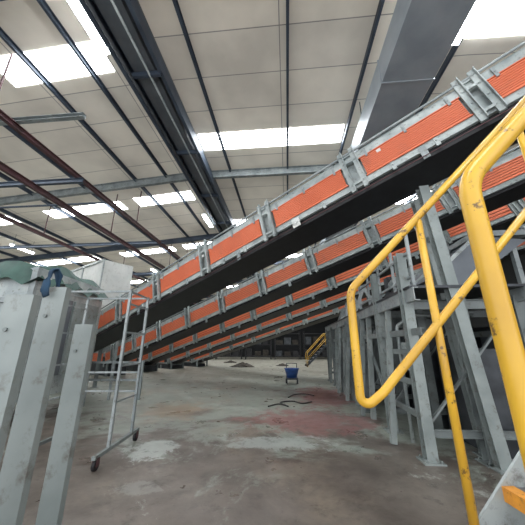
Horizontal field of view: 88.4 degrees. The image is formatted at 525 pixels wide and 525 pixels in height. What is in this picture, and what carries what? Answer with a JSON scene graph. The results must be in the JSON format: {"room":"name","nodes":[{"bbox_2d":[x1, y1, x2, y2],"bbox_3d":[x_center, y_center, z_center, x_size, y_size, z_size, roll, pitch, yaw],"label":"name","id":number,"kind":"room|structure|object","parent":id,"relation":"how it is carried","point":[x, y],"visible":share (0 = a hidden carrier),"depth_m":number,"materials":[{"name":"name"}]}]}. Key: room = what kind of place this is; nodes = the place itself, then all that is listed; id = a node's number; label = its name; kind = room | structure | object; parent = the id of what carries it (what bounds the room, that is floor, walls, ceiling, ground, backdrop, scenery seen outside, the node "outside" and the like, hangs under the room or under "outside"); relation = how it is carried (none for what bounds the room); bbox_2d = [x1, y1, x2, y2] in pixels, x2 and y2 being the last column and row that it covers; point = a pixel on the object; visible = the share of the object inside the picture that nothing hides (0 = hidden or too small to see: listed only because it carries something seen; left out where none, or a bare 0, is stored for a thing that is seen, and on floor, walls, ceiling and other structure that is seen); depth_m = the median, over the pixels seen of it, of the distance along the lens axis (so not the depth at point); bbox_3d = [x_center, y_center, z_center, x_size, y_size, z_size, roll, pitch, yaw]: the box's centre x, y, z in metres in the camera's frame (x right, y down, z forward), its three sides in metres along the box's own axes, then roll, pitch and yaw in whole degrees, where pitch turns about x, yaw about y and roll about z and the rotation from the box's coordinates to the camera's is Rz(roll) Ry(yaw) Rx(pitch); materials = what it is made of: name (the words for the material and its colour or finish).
{"room":"factory warehouse interior","nodes":[
{"label":"factory warehouse interior","id":0,"kind":"room"},
{"bbox_2d":[132,272,161,274],"bbox_3d":[-13.476,0.993,21.949,17.200,0.160,0.120,-1,-17,5],"label":"cross beam","id":1,"kind":"structure","parent":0,"point":[142,273],"depth_m":21.56,"materials":[{"name":"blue metal"}]},
{"bbox_2d":[126,299,366,356],"bbox_3d":[-0.950,9.019,39.379,39.000,9.000,0.100,-1,-17,5],"label":"wall","id":2,"kind":"structure","parent":0,"point":[320,327],"depth_m":38.33,"materials":[{"name":"black metal"}]},
{"bbox_2d":[0,357,512,524],"bbox_3d":[-2.939,6.768,16.572,39.000,0.100,45.000,-1,-17,5],"label":"floor","id":3,"kind":"structure","parent":0,"point":[322,461],"depth_m":3.91,"materials":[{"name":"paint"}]},
{"bbox_2d":[0,295,40,463],"bbox_3d":[-1.070,0.991,0.951,0.180,1.765,0.140,0,-17,0],"label":"steel post","id":4,"kind":"object","parent":3,"relation":"on","point":[18,314],"visible":1,"depth_m":1.13,"materials":[{"name":"grey metal"}]},
{"bbox_2d":[0,287,71,524],"bbox_3d":[-1.090,1.017,1.173,0.180,1.845,0.140,0,-17,0],"label":"steel post","id":5,"kind":"object","parent":3,"relation":"on","point":[17,469],"visible":0.95,"depth_m":1.26,"materials":[{"name":"grey metal"}]},
{"bbox_2d":[40,268,62,297],"bbox_3d":[-1.114,0.111,1.438,0.049,0.170,0.095,-1,-17,5],"label":"rag","id":6,"kind":"object","parent":5,"relation":"on","point":[44,289],"visible":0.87,"depth_m":1.41,"materials":[{"name":"blue fabric"}]},
{"bbox_2d":[0,261,107,406],"bbox_3d":[-6.875,1.816,6.529,4.450,3.465,2.650,0,-17,0],"label":"storage container","id":7,"kind":"object","parent":3,"relation":"on","point":[16,277],"visible":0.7,"depth_m":6.34,"materials":[{"name":"grey metal"}]},
{"bbox_2d":[35,324,96,524],"bbox_3d":[-1.060,1.171,1.377,0.180,1.670,0.140,0,-17,0],"label":"steel post","id":8,"kind":"object","parent":3,"relation":"on","point":[59,465],"visible":1,"depth_m":1.45,"materials":[{"name":"grey metal"}]},
{"bbox_2d":[3,290,149,471],"bbox_3d":[-2.735,1.706,4.393,1.200,2.420,1.300,0,-17,0],"label":"frame","id":9,"kind":"object","parent":3,"relation":"on","point":[95,459],"visible":0.6,"depth_m":4.44,"materials":[{"name":"grey paint"}]},
{"bbox_2d":[71,259,132,378],"bbox_3d":[-9.280,3.086,14.377,4.700,5.650,1.520,-12,-21,34],"label":"hopper","id":10,"kind":"object","parent":3,"relation":"on","point":[108,275],"visible":0.2,"depth_m":13.62,"materials":[{"name":"grey metal"}]},
{"bbox_2d":[89,361,144,399],"bbox_3d":[-4.650,3.571,8.213,1.965,1.100,0.065,0,-17,0],"label":"barrier","id":11,"kind":"object","parent":3,"relation":"on","point":[111,379],"visible":0.61,"depth_m":8.19,"materials":[{"name":"grey metal"}]},
{"bbox_2d":[215,349,241,358],"bbox_3d":[-4.000,9.943,32.514,3.108,3.200,1.108,0,-17,0],"label":"storage rack","id":12,"kind":"object","parent":3,"relation":"on","point":[235,353],"visible":0.21,"depth_m":31.82,"materials":[{"name":"black metal"}]},
{"bbox_2d":[230,362,253,366],"bbox_3d":[-1.547,7.790,20.660,2.032,0.349,1.427,-1,-17,5],"label":"debris heap","id":13,"kind":"object","parent":3,"relation":"on","point":[242,364],"visible":0.98,"depth_m":20.33,"materials":[{"name":"grey gravel"}]},
{"bbox_2d":[245,339,270,358],"bbox_3d":[-0.500,9.943,32.514,3.108,3.200,1.108,0,-17,0],"label":"storage rack","id":14,"kind":"object","parent":3,"relation":"on","point":[249,351],"visible":0.55,"depth_m":31.88,"materials":[{"name":"black metal"}]},
{"bbox_2d":[274,331,300,358],"bbox_3d":[3.000,9.943,32.514,3.108,3.200,1.108,0,-17,0],"label":"storage rack","id":15,"kind":"object","parent":3,"relation":"on","point":[287,341],"visible":0.88,"depth_m":32.06,"materials":[{"name":"black metal"}]},
{"bbox_2d":[268,400,311,406],"bbox_3d":[0.714,3.893,7.457,1.350,0.036,0.567,14,-22,-37],"label":"cable","id":16,"kind":"object","parent":3,"relation":"on","point":[281,402],"visible":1,"depth_m":7.50,"materials":[{"name":"black rubber"}]},
{"bbox_2d":[284,363,298,383],"bbox_3d":[1.252,4.741,11.534,0.672,0.815,0.595,-1,-17,5],"label":"trolley","id":17,"kind":"object","parent":3,"relation":"on","point":[291,373],"visible":1,"depth_m":11.35,"materials":[{"name":"blue plastic"}]},
{"bbox_2d":[284,368,298,377],"bbox_3d":[1.250,4.714,11.524,0.672,0.380,0.560,-1,-17,5],"label":"tub","id":18,"kind":"object","parent":17,"relation":"in","point":[290,372],"depth_m":11.35,"materials":[{"name":"blue plastic"}]},
{"bbox_2d":[288,393,313,397],"bbox_3d":[1.153,4.270,8.683,0.928,0.032,0.448,6,-18,-19],"label":"cable","id":19,"kind":"object","parent":3,"relation":"on","point":[298,393],"visible":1,"depth_m":8.84,"materials":[{"name":"black rubber"}]},
{"bbox_2d":[90,41,524,387],"bbox_3d":[-0.829,0.115,7.018,22.640,7.005,1.301,-12,-21,34],"label":"conveyor","id":20,"kind":"object","parent":3,"relation":"on","point":[428,147],"visible":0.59,"depth_m":5.21,"materials":[{"name":"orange metal"}]},
{"bbox_2d":[90,146,524,376],"bbox_3d":[0.578,0.672,9.907,27.744,7.637,1.404,-12,-21,33],"label":"conveyor","id":21,"kind":"object","parent":3,"relation":"on","point":[503,184],"visible":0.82,"depth_m":8.65,"materials":[{"name":"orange metal"}]},
{"bbox_2d":[302,332,326,358],"bbox_3d":[6.500,9.943,32.514,3.108,3.200,1.108,0,-17,0],"label":"storage rack","id":22,"kind":"object","parent":3,"relation":"on","point":[306,340],"visible":0.53,"depth_m":32.26,"materials":[{"name":"black metal"}]},
{"bbox_2d":[305,333,326,366],"bbox_3d":[4.150,6.759,20.938,1.782,2.483,0.850,0,-17,0],"label":"stair","id":23,"kind":"structure","parent":3,"relation":"on","point":[324,346],"depth_m":20.72,"materials":[{"name":"yellow metal"}]},
{"bbox_2d":[124,197,524,371],"bbox_3d":[0.869,1.513,12.511,30.444,7.560,1.396,-12,-21,33],"label":"conveyor","id":24,"kind":"object","parent":3,"relation":"on","point":[501,218],"visible":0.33,"depth_m":11.45,"materials":[{"name":"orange metal"}]},
{"bbox_2d":[152,224,524,368],"bbox_3d":[0.832,2.507,15.307,31.944,7.303,1.389,-12,-21,33],"label":"conveyor","id":25,"kind":"object","parent":3,"relation":"on","point":[336,301],"visible":0.19,"depth_m":14.88,"materials":[{"name":"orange metal"}]},
{"bbox_2d":[179,241,524,366],"bbox_3d":[0.918,3.588,17.987,31.144,6.811,1.385,-12,-21,33],"label":"conveyor","id":26,"kind":"object","parent":3,"relation":"on","point":[199,361],"visible":0.09,"depth_m":17.23,"materials":[{"name":"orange metal"}]},
{"bbox_2d":[325,235,524,467],"bbox_3d":[3.927,2.464,8.541,2.945,3.431,10.000,-1,-17,5],"label":"support frame","id":27,"kind":"object","parent":3,"relation":"on","point":[391,326],"visible":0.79,"depth_m":4.80,"materials":[{"name":"grey paint"}]},
{"bbox_2d":[383,276,397,296],"bbox_3d":[2.634,0.475,5.323,0.295,0.440,0.640,-1,-17,5],"label":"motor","id":28,"kind":"object","parent":27,"relation":"attached to","point":[388,280],"visible":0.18,"depth_m":5.43,"materials":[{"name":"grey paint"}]},
{"bbox_2d":[410,229,524,285],"bbox_3d":[3.992,0.226,5.702,1.920,1.140,1.805,-1,-17,5],"label":"housing","id":29,"kind":"object","parent":27,"relation":"on","point":[460,252],"visible":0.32,"depth_m":4.93,"materials":[{"name":"metal"}]},
{"bbox_2d":[346,96,524,524],"bbox_3d":[1.290,-0.215,0.956,2.820,4.072,0.836,0,-17,0],"label":"handrail","id":30,"kind":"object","parent":3,"relation":"on","point":[506,504],"depth_m":1.01,"materials":[{"name":"yellow metal"}]},
{"bbox_2d":[411,185,511,474],"bbox_3d":[3.081,0.764,4.356,0.678,4.214,0.742,-1,-17,5],"label":"support beam","id":31,"kind":"structure","parent":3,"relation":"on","point":[458,328],"depth_m":4.07,"materials":[{"name":"grey metal"}]},
{"bbox_2d":[472,326,494,348],"bbox_3d":[5.092,2.196,5.102,1.630,1.900,1.900,-1,-17,5],"label":"storage rack","id":32,"kind":"object","parent":3,"relation":"on","point":[480,341],"visible":0.02,"depth_m":5.30,"materials":[{"name":"metal"}]},
{"bbox_2d":[0,0,524,299],"bbox_3d":[-2.939,-1.070,18.981,39.000,1.900,45.000,-1,-17,5],"label":"ceiling","id":33,"kind":"structure","parent":0,"point":[239,46],"depth_m":8.45,"materials":[{"name":"white metal"}]},
{"bbox_2d":[0,218,14,224],"bbox_3d":[-15.880,-2.057,14.654,5.000,0.465,0.900,-1,-17,5],"label":"window","id":34,"kind":"structure","parent":33,"relation":"attached to","point":[2,222],"depth_m":14.76,"materials":[{"name":"white glass"}]},
{"bbox_2d":[9,234,34,253],"bbox_3d":[-14.685,-1.138,16.624,0.220,0.795,1.500,-1,-17,5],"label":"fluorescent light","id":35,"kind":"object","parent":33,"relation":"hanging from","point":[10,244],"visible":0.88,"depth_m":16.66,"materials":[{"name":"white"}]},
{"bbox_2d":[0,41,114,86],"bbox_3d":[-5.669,-5.338,7.312,2.950,0.280,0.800,-1,-17,5],"label":"window","id":36,"kind":"structure","parent":33,"relation":"attached to","point":[56,63],"depth_m":7.30,"materials":[{"name":"white glass"}]},
{"bbox_2d":[31,256,93,265],"bbox_3d":[-15.289,-0.096,21.034,5.000,0.465,0.900,-1,-17,5],"label":"window","id":37,"kind":"structure","parent":33,"relation":"attached to","point":[79,259],"depth_m":21.00,"materials":[{"name":"white glass"}]},
{"bbox_2d":[0,232,137,287],"bbox_3d":[-14.892,-0.401,19.882,0.070,0.170,45.000,-1,-17,5],"label":"purlin","id":38,"kind":"structure","parent":33,"relation":"attached to","point":[1,233],"depth_m":18.24,"materials":[{"name":"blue metal"}]},
{"bbox_2d":[43,201,126,217],"bbox_3d":[-9.351,-2.776,14.323,4.100,0.384,0.800,-1,-17,5],"label":"window","id":39,"kind":"structure","parent":33,"relation":"attached to","point":[97,208],"depth_m":14.30,"materials":[{"name":"white glass"}]},
{"bbox_2d":[67,0,110,54],"bbox_3d":[-3.903,-5.580,6.015,0.220,0.652,1.500,-1,-17,5],"label":"fluorescent light","id":40,"kind":"object","parent":33,"relation":"hanging from","point":[76,6],"visible":0.78,"depth_m":6.02,"materials":[{"name":"white"}]},
{"bbox_2d":[0,203,195,303],"bbox_3d":[-10.088,-0.781,17.454,0.120,1.800,37.000,-1,-17,5],"label":"beam","id":41,"kind":"structure","parent":33,"relation":"hanging from","point":[4,217],"depth_m":13.23,"materials":[{"name":"red metal"}]},
{"bbox_2d":[0,202,104,208],"bbox_3d":[-10.099,-2.171,10.635,8.200,0.080,0.080,-1,-17,5],"label":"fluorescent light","id":42,"kind":"object","parent":41,"relation":"attached to","point":[88,203],"visible":1,"depth_m":10.46,"materials":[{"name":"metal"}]},
{"bbox_2d":[0,161,212,298],"bbox_3d":[-6.701,-0.958,17.195,0.120,2.226,37.000,-1,-17,5],"label":"beam","id":43,"kind":"structure","parent":33,"relation":"hanging from","point":[4,168],"depth_m":10.28,"materials":[{"name":"red metal"}]},
{"bbox_2d":[3,125,219,292],"bbox_3d":[-7.421,-1.240,19.448,0.070,0.170,45.000,-1,-17,5],"label":"purlin","id":44,"kind":"structure","parent":33,"relation":"attached to","point":[7,127],"depth_m":11.13,"materials":[{"name":"blue metal"}]},
{"bbox_2d":[0,54,226,291],"bbox_3d":[-5.506,-1.289,17.186,0.120,1.814,37.000,-1,-17,5],"label":"beam","id":45,"kind":"structure","parent":33,"relation":"hanging from","point":[4,117],"depth_m":8.57,"materials":[{"name":"red metal"}]},
{"bbox_2d":[0,177,84,187],"bbox_3d":[-14.597,-2.533,9.798,17.200,0.160,0.120,-1,-17,5],"label":"cross beam","id":46,"kind":"structure","parent":45,"relation":"attached to","point":[64,181],"depth_m":9.16,"materials":[{"name":"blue metal"}]},
{"bbox_2d":[0,112,85,125],"bbox_3d":[-6.776,-3.677,7.062,4.500,0.120,0.120,-1,-17,5],"label":"cross beam","id":47,"kind":"structure","parent":45,"relation":"on","point":[78,115],"depth_m":6.94,"materials":[{"name":"grey metal"}]},
{"bbox_2d":[0,240,163,248],"bbox_3d":[-14.050,-0.909,15.760,17.200,0.160,0.120,-1,-17,5],"label":"cross beam","id":48,"kind":"structure","parent":45,"relation":"attached to","point":[162,241],"depth_m":15.43,"materials":[{"name":"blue metal"}]},
{"bbox_2d":[0,27,233,287],"bbox_3d":[-5.031,-1.509,19.310,0.070,0.170,45.000,-1,-17,5],"label":"purlin","id":49,"kind":"structure","parent":33,"relation":"attached to","point":[3,35],"depth_m":8.41,"materials":[{"name":"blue metal"}]},
{"bbox_2d":[36,0,240,280],"bbox_3d":[-3.636,-1.665,19.229,0.070,0.170,45.000,-1,-17,5],"label":"purlin","id":50,"kind":"structure","parent":33,"relation":"attached to","point":[42,3],"depth_m":7.92,"materials":[{"name":"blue metal"}]},
{"bbox_2d":[120,247,175,256],"bbox_3d":[-8.760,-0.815,20.702,4.100,0.384,0.800,-1,-17,5],"label":"window","id":51,"kind":"structure","parent":33,"relation":"attached to","point":[159,250],"depth_m":20.68,"materials":[{"name":"white glass"}]},
{"bbox_2d":[133,191,194,205],"bbox_3d":[-5.052,-3.289,13.977,2.950,0.280,0.800,-1,-17,5],"label":"window","id":52,"kind":"structure","parent":33,"relation":"attached to","point":[173,197],"depth_m":13.95,"materials":[{"name":"white glass"}]},
{"bbox_2d":[78,0,255,279],"bbox_3d":[-1.993,-1.496,19.024,1.000,0.820,45.000,-1,-17,5],"label":"roof beam","id":53,"kind":"structure","parent":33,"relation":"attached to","point":[123,27],"depth_m":7.50,"materials":[{"name":"metal"}]},
{"bbox_2d":[182,242,209,248],"bbox_3d":[-4.461,-1.328,20.357,2.950,0.280,0.800,-1,-17,5],"label":"window","id":54,"kind":"structure","parent":33,"relation":"attached to","point":[190,246],"depth_m":20.28,"materials":[{"name":"white glass"}]},
{"bbox_2d":[202,213,212,226],"bbox_3d":[-3.052,-2.660,15.174,0.220,0.852,1.500,-1,-17,5],"label":"fluorescent light","id":55,"kind":"object","parent":33,"relation":"hanging from","point":[204,215],"visible":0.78,"depth_m":14.87,"materials":[{"name":"white plastic"}]},
{"bbox_2d":[132,260,288,277],"bbox_3d":[-2.422,0.963,24.505,39.024,2.139,0.160,-1,-17,5],"label":"rafter","id":56,"kind":"object","parent":33,"relation":"attached to","point":[280,261],"visible":0.02,"depth_m":24.45,"materials":[{"name":"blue metal"}]},
{"bbox_2d":[198,125,343,150],"bbox_3d":[0.286,-4.666,10.151,5.300,0.015,0.850,-1,-17,5],"label":"window","id":57,"kind":"structure","parent":33,"relation":"attached to","point":[333,133],"depth_m":10.10,"materials":[{"name":"white glass"}]},
{"bbox_2d":[286,0,288,258],"bbox_3d":[1.743,-1.909,18.805,0.070,0.170,45.000,-1,-17,5],"label":"purlin","id":58,"kind":"structure","parent":33,"relation":"attached to","point":[287,1],"depth_m":7.67,"materials":[{"name":"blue metal"}]},
{"bbox_2d":[313,0,384,248],"bbox_3d":[3.834,-1.963,18.628,0.070,0.170,45.000,-1,-17,5],"label":"purlin","id":59,"kind":"structure","parent":33,"relation":"attached to","point":[381,2],"depth_m":7.39,"materials":[{"name":"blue metal"}]},
{"bbox_2d":[319,0,476,245],"bbox_3d":[4.192,-2.179,15.510,1.190,1.620,39.000,-1,-17,5],"label":"roof beam","id":60,"kind":"structure","parent":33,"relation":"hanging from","point":[420,35],"depth_m":5.84,"materials":[{"name":"metal"}]},
{"bbox_2d":[396,191,430,203],"bbox_3d":[7.829,-3.362,14.067,4.200,0.205,1.200,-1,-17,5],"label":"window","id":61,"kind":"structure","parent":33,"relation":"attached to","point":[408,198],"depth_m":14.32,"materials":[{"name":"white glass"}]},
{"bbox_2d":[353,0,484,228],"bbox_3d":[6.026,-2.020,18.443,0.070,0.170,45.000,-1,-17,5],"label":"purlin","id":62,"kind":"structure","parent":33,"relation":"attached to","point":[454,48],"depth_m":7.46,"materials":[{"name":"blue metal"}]},
{"bbox_2d":[452,0,482,45],"bbox_3d":[4.405,-5.626,5.733,0.220,0.775,1.500,-1,-17,5],"label":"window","id":63,"kind":"structure","parent":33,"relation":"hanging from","point":[478,3],"depth_m":5.84,"materials":[{"name":"white glass"}]},
{"bbox_2d":[464,0,524,37],"bbox_3d":[7.088,-5.821,6.069,4.200,0.205,1.200,-1,-17,5],"label":"window","id":64,"kind":"structure","parent":33,"relation":"attached to","point":[495,18],"depth_m":6.43,"materials":[{"name":"white glass"}]},
{"bbox_3d":[-4.786,-6.882,-1.012,39.024,2.139,0.160,-1,-17,5],"label":"rafter","id":65,"kind":"object","parent":33,"relation":"attached to","visible":0},
{"bbox_2d":[0,250,48,266],"bbox_3d":[-17.383,-0.121,20.027,0.070,0.170,45.000,-1,-17,5],"label":"purlin","id":66,"kind":"structure","parent":65,"relation":"attached to","point":[1,252],"depth_m":19.12,"materials":[{"name":"blue metal"}]},
{"bbox_2d":[0,209,149,280],"bbox_3d":[-12.402,-0.680,19.738,0.070,0.170,45.000,-1,-17,5],"label":"purlin","id":67,"kind":"structure","parent":65,"relation":"attached to","point":[1,210],"depth_m":15.77,"materials":[{"name":"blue metal"}]},
{"bbox_2d":[0,172,161,270],"bbox_3d":[-9.912,-0.960,19.593,0.070,0.170,45.000,-1,-17,5],"label":"purlin","id":68,"kind":"structure","parent":65,"relation":"attached to","point":[2,175],"depth_m":14.89,"materials":[{"name":"blue metal"}]},
{"bbox_2d":[172,0,263,272],"bbox_3d":[-0.748,-1.844,19.016,0.070,0.170,45.000,-1,-17,5],"label":"purlin","id":69,"kind":"structure","parent":65,"relation":"attached to","point":[175,2],"depth_m":7.88,"materials":[{"name":"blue metal"}]},
{"bbox_2d":[442,254,524,333],"bbox_3d":[16.535,2.103,16.201,0.100,8.600,45.000,-1,-17,5],"label":"wall","id":70,"kind":"structure","parent":0,"point":[508,269],"depth_m":18.42,"materials":[{"name":"black metal"}]},
{"bbox_2d":[0,164,334,205],"bbox_3d":[-3.604,-2.959,11.746,39.024,2.139,0.160,-1,-17,5],"label":"rafter","id":71,"kind":"object","parent":70,"relation":"attached to","point":[305,169],"visible":0.38,"depth_m":12.03,"materials":[{"name":"grey paint"}]},
{"bbox_2d":[0,227,356,261],"bbox_3d":[-3.013,-0.998,18.126,39.024,2.139,0.160,-1,-17,5],"label":"rafter","id":72,"kind":"object","parent":70,"relation":"attached to","point":[199,237],"visible":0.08,"depth_m":18.83,"materials":[{"name":"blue metal"}]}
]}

